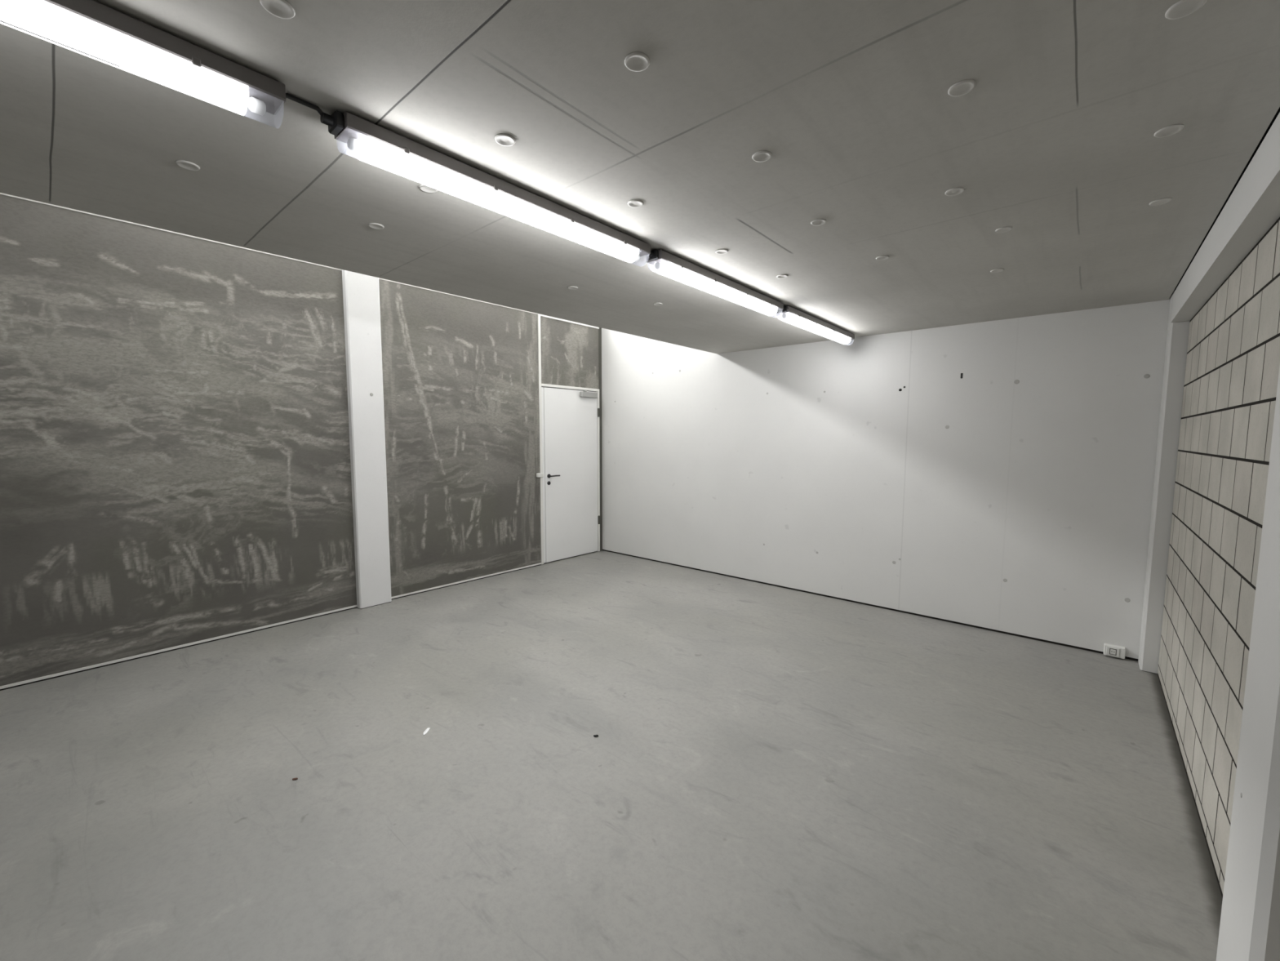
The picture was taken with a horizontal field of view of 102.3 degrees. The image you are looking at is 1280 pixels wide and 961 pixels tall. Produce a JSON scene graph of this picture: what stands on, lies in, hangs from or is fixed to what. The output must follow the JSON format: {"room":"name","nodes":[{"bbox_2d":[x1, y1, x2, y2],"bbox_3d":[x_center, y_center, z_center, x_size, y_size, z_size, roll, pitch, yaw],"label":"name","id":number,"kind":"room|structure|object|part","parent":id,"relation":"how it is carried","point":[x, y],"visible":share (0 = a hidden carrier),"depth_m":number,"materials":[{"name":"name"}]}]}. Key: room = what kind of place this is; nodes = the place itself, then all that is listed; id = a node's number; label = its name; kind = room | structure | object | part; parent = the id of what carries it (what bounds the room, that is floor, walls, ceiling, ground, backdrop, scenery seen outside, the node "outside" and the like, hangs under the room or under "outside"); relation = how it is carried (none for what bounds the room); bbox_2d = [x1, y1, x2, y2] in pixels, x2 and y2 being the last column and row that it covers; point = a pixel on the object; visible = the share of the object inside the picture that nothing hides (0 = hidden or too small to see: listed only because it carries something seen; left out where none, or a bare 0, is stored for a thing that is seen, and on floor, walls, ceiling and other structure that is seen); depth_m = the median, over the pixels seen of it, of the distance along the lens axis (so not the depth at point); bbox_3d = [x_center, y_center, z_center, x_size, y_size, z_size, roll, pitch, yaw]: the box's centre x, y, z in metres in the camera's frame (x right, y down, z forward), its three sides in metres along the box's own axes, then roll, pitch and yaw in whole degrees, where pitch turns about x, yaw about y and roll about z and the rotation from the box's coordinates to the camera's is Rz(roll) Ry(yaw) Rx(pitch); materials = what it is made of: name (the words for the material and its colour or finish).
{"room":"empty basement room","nodes":[
{"label":"empty basement room","id":0,"kind":"room"},
{"bbox_2d":[0,194,598,686],"bbox_3d":[-2.946,-0.282,3.955,0.150,2.872,7.326,4,6,41],"label":"wall","id":1,"kind":"structure","parent":0,"point":[175,466],"depth_m":3.71,"materials":[{"name":"grey paint"}]},
{"bbox_2d":[0,192,537,314],"bbox_3d":[-3.224,-1.672,3.409,0.023,0.012,6.315,4,6,41],"label":"trim","id":2,"kind":"structure","parent":1,"relation":"attached to","point":[2,193],"depth_m":3.63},
{"bbox_2d":[0,562,541,690],"bbox_3d":[-3.230,1.166,3.651,0.026,0.016,6.315,4,6,41],"label":"baseboard","id":3,"kind":"structure","parent":1,"relation":"attached to","point":[479,577],"depth_m":3.76,"materials":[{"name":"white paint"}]},
{"bbox_2d":[536,313,599,564],"bbox_3d":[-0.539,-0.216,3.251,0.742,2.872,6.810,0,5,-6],"label":"door","id":4,"kind":"structure","parent":1,"relation":"in","point":[569,473],"depth_m":6.25,"materials":[{"name":"white paint"}]},
{"bbox_3d":[-1.011,-0.054,6.047,0.060,0.048,0.147,4,6,41],"label":"handle","id":5,"kind":"part","parent":4,"relation":"part of","materials":[{"name":"metal"}]},
{"bbox_2d":[598,327,602,551],"bbox_3d":[-0.519,-0.507,6.653,0.026,2.872,0.054,4,6,41],"label":"trim","id":6,"kind":"structure","parent":1,"relation":"attached to","point":[600,328],"depth_m":6.63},
{"bbox_2d":[0,550,1222,960],"bbox_3d":[-0.873,1.362,2.352,5.664,0.120,7.626,4,6,41],"label":"floor","id":7,"kind":"structure","parent":0,"point":[770,772],"depth_m":2.17,"materials":[{"name":"concrete"}]},
{"bbox_2d":[342,269,391,608],"bbox_3d":[-2.391,-0.989,4.441,0.172,4.200,0.270,4,6,41],"label":"pillar","id":8,"kind":"structure","parent":7,"relation":"on","point":[361,292],"depth_m":4.43,"materials":[{"name":"white paint"}]},
{"bbox_2d":[423,727,430,735],"bbox_3d":[-1.086,1.274,2.617,0.019,0.007,0.067,0,5,2],"label":"paper scrap","id":9,"kind":"object","parent":7,"relation":"on","point":[427,730],"visible":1,"depth_m":2.62,"materials":[{"name":"white paper"}]},
{"bbox_2d":[1137,294,1190,673],"bbox_3d":[3.398,0.048,3.206,0.280,2.368,0.176,4,6,41],"label":"pillar","id":10,"kind":"structure","parent":7,"relation":"on","point":[1177,336],"depth_m":3.22,"materials":[{"name":"white paint"}]},
{"bbox_2d":[1216,365,1279,960],"bbox_3d":[1.552,0.226,1.087,0.282,2.372,0.307,4,6,41],"label":"pillar","id":11,"kind":"structure","parent":7,"relation":"on","point":[1250,923],"depth_m":1.19,"materials":[{"name":"white paint"}]},
{"bbox_2d":[0,0,1279,353],"bbox_3d":[-0.318,-1.038,1.603,3.354,0.050,7.326,4,6,41],"label":"ceiling","id":12,"kind":"structure","parent":0,"point":[1054,141],"depth_m":1.55,"materials":[{"name":"white paint"}]},
{"bbox_2d":[0,0,285,115],"bbox_3d":[-1.342,-0.900,0.811,0.099,0.095,1.315,4,6,41],"label":"light","id":13,"kind":"object","parent":12,"relation":"attached to","point":[92,28],"visible":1,"depth_m":1.09,"materials":[{"name":"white plastic"}]},
{"bbox_2d":[175,160,199,170],"bbox_3d":[-1.464,-1.020,1.670,0.060,0.004,0.060,4,6,41],"label":"disc","id":14,"kind":"object","parent":12,"relation":"attached to","point":[187,165],"visible":1,"depth_m":1.67,"materials":[{"name":"white plastic"}]},
{"bbox_2d":[259,0,295,18],"bbox_3d":[-0.738,-0.965,1.050,0.060,0.004,0.060,4,6,41],"label":"disc","id":15,"kind":"object","parent":12,"relation":"attached to","point":[283,9],"visible":1,"depth_m":1.05,"materials":[{"name":"white plastic"}]},
{"bbox_2d":[278,93,322,116],"bbox_3d":[-0.879,-0.978,1.340,0.012,0.024,0.112,4,6,41],"label":"cable","id":16,"kind":"object","parent":12,"relation":"attached to","point":[288,95],"visible":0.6,"depth_m":1.34,"materials":[{"name":"black plastic"}]},
{"bbox_2d":[368,222,384,229],"bbox_3d":[-1.100,-1.060,2.149,0.060,0.004,0.060,4,6,41],"label":"disc","id":17,"kind":"object","parent":12,"relation":"attached to","point":[374,225],"visible":1,"depth_m":2.15,"materials":[{"name":"white plastic"}]},
{"bbox_2d":[418,183,437,192],"bbox_3d":[-0.748,-1.031,1.821,0.060,0.004,0.060,4,6,41],"label":"disc","id":18,"kind":"object","parent":12,"relation":"attached to","point":[424,188],"visible":0.84,"depth_m":1.83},
{"bbox_2d":[320,110,650,262],"bbox_3d":[-0.418,-0.989,1.873,0.099,0.095,1.315,4,6,41],"label":"light","id":19,"kind":"object","parent":12,"relation":"attached to","point":[375,144],"visible":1,"depth_m":1.67,"materials":[{"name":"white plastic"}]},
{"bbox_2d":[494,133,515,146],"bbox_3d":[-0.398,-1.004,1.521,0.060,0.004,0.060,4,6,41],"label":"disc","id":20,"kind":"object","parent":12,"relation":"attached to","point":[505,140],"visible":1,"depth_m":1.52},
{"bbox_2d":[567,285,577,289],"bbox_3d":[-0.396,-1.134,3.036,0.060,0.004,0.060,4,6,41],"label":"disc","id":21,"kind":"object","parent":12,"relation":"attached to","point":[571,287],"visible":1,"depth_m":3.04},
{"bbox_2d":[627,199,643,207],"bbox_3d":[-0.017,-1.039,1.935,0.060,0.004,0.060,4,6,41],"label":"disc","id":22,"kind":"object","parent":12,"relation":"attached to","point":[634,202],"visible":1,"depth_m":1.93,"materials":[{"name":"white plastic"}]},
{"bbox_2d":[624,51,649,71],"bbox_3d":[-0.007,-0.976,1.203,0.060,0.004,0.060,4,6,41],"label":"disc","id":23,"kind":"object","parent":12,"relation":"attached to","point":[637,61],"visible":1,"depth_m":1.20,"materials":[{"name":"white plastic"}]},
{"bbox_2d":[653,302,662,305],"bbox_3d":[0.119,-1.164,3.402,0.060,0.004,0.060,4,6,41],"label":"disc","id":24,"kind":"object","parent":12,"relation":"attached to","point":[654,304],"visible":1,"depth_m":3.40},
{"bbox_2d":[645,248,783,315],"bbox_3d":[0.467,-1.073,2.889,0.099,0.095,1.315,4,6,41],"label":"light","id":25,"kind":"object","parent":12,"relation":"attached to","point":[668,264],"visible":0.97,"depth_m":2.73,"materials":[{"name":"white plastic"}]},
{"bbox_2d":[715,248,728,253],"bbox_3d":[0.385,-1.080,2.433,0.060,0.004,0.060,4,6,41],"label":"disc","id":26,"kind":"object","parent":12,"relation":"attached to","point":[718,251],"visible":1,"depth_m":2.43,"materials":[{"name":"white plastic"}]},
{"bbox_2d":[751,150,772,161],"bbox_3d":[0.380,-1.009,1.606,0.060,0.004,0.060,4,6,41],"label":"disc","id":27,"kind":"object","parent":12,"relation":"attached to","point":[762,155],"visible":1,"depth_m":1.60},
{"bbox_2d":[776,274,787,278],"bbox_3d":[0.775,-1.111,2.807,0.060,0.004,0.060,4,6,41],"label":"disc","id":28,"kind":"object","parent":12,"relation":"attached to","point":[780,276],"visible":1,"depth_m":2.81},
{"bbox_2d":[776,305,854,344],"bbox_3d":[1.352,-1.158,3.905,0.099,0.095,1.315,4,6,41],"label":"light","id":29,"kind":"object","parent":12,"relation":"attached to","point":[791,315],"visible":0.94,"depth_m":3.75,"materials":[{"name":"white plastic"}]},
{"bbox_2d":[810,218,826,225],"bbox_3d":[0.727,-1.050,2.096,0.060,0.004,0.060,4,6,41],"label":"disc","id":30,"kind":"object","parent":12,"relation":"attached to","point":[817,221],"visible":1,"depth_m":2.10,"materials":[{"name":"white plastic"}]},
{"bbox_2d":[875,255,888,260],"bbox_3d":[1.182,-1.085,2.513,0.060,0.004,0.060,4,6,41],"label":"disc","id":31,"kind":"object","parent":12,"relation":"attached to","point":[881,257],"visible":1,"depth_m":2.52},
{"bbox_2d":[945,186,964,195],"bbox_3d":[1.119,-1.027,1.833,0.060,0.004,0.060,4,6,41],"label":"disc","id":32,"kind":"object","parent":12,"relation":"attached to","point":[957,190],"visible":1,"depth_m":1.83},
{"bbox_2d":[947,79,976,96],"bbox_3d":[0.805,-0.981,1.290,0.060,0.004,0.060,4,6,41],"label":"disc","id":33,"kind":"object","parent":12,"relation":"attached to","point":[962,87],"visible":1,"depth_m":1.29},
{"bbox_2d":[990,268,1004,272],"bbox_3d":[1.870,-1.099,2.700,0.060,0.004,0.060,4,6,41],"label":"disc","id":34,"kind":"object","parent":12,"relation":"attached to","point":[996,270],"visible":1,"depth_m":2.70,"materials":[{"name":"white plastic"}]},
{"bbox_2d":[995,226,1012,232],"bbox_3d":[1.530,-1.054,2.167,0.060,0.004,0.060,4,6,41],"label":"disc","id":35,"kind":"object","parent":12,"relation":"attached to","point":[1006,228],"visible":1,"depth_m":2.17,"materials":[{"name":"white plastic"}]},
{"bbox_2d":[1149,197,1172,205],"bbox_3d":[1.927,-1.031,1.909,0.060,0.004,0.060,4,6,41],"label":"disc","id":36,"kind":"object","parent":12,"relation":"attached to","point":[1162,201],"visible":1,"depth_m":1.91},
{"bbox_2d":[1154,124,1183,137],"bbox_3d":[1.505,-0.995,1.467,0.060,0.004,0.060,4,6,41],"label":"disc","id":37,"kind":"object","parent":12,"relation":"attached to","point":[1170,130],"visible":1,"depth_m":1.47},
{"bbox_2d":[1164,0,1207,19],"bbox_3d":[1.107,-0.959,1.045,0.060,0.004,0.060,4,6,41],"label":"disc","id":38,"kind":"object","parent":12,"relation":"attached to","point":[1182,8],"visible":1,"depth_m":1.05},
{"bbox_2d":[601,290,1174,661],"bbox_3d":[1.549,-1.021,4.943,5.664,4.200,0.152,4,6,41],"label":"wall","id":39,"kind":"structure","parent":0,"point":[997,475],"depth_m":4.27,"materials":[{"name":"white paint"}]},
{"bbox_2d":[1103,643,1125,658],"bbox_3d":[3.241,1.166,3.522,0.108,0.076,0.047,4,6,41],"label":"wall socket","id":40,"kind":"object","parent":39,"relation":"attached to","point":[1110,650],"visible":1,"depth_m":3.51,"materials":[{"name":"white plastic"}]},
{"bbox_3d":[3.222,1.166,3.513,0.065,0.058,0.006,4,6,41],"label":"plate","id":41,"kind":"part","parent":40,"relation":"part of","materials":[{"name":"white plastic"}]},
{"bbox_2d":[1157,217,1279,898],"bbox_3d":[0.997,0.365,0.457,0.120,2.199,7.150,4,6,41],"label":"wall","id":42,"kind":"structure","parent":0,"point":[1233,359],"depth_m":2.02,"materials":[{"name":"beige tile"}]},
{"bbox_2d":[1170,111,1279,322],"bbox_3d":[1.001,-0.816,0.356,0.280,0.173,7.150,4,6,41],"label":"beam","id":43,"kind":"structure","parent":42,"relation":"on","point":[1253,206],"depth_m":1.83,"materials":[{"name":"white paint"}]},
{"bbox_2d":[1173,106,1279,290],"bbox_3d":[-0.169,-1.087,1.468,3.630,0.070,7.326,4,6,41],"label":"trim","id":44,"kind":"structure","parent":43,"relation":"attached to","point":[1278,109],"depth_m":1.87,"materials":[{"name":"white paint"}]}
]}

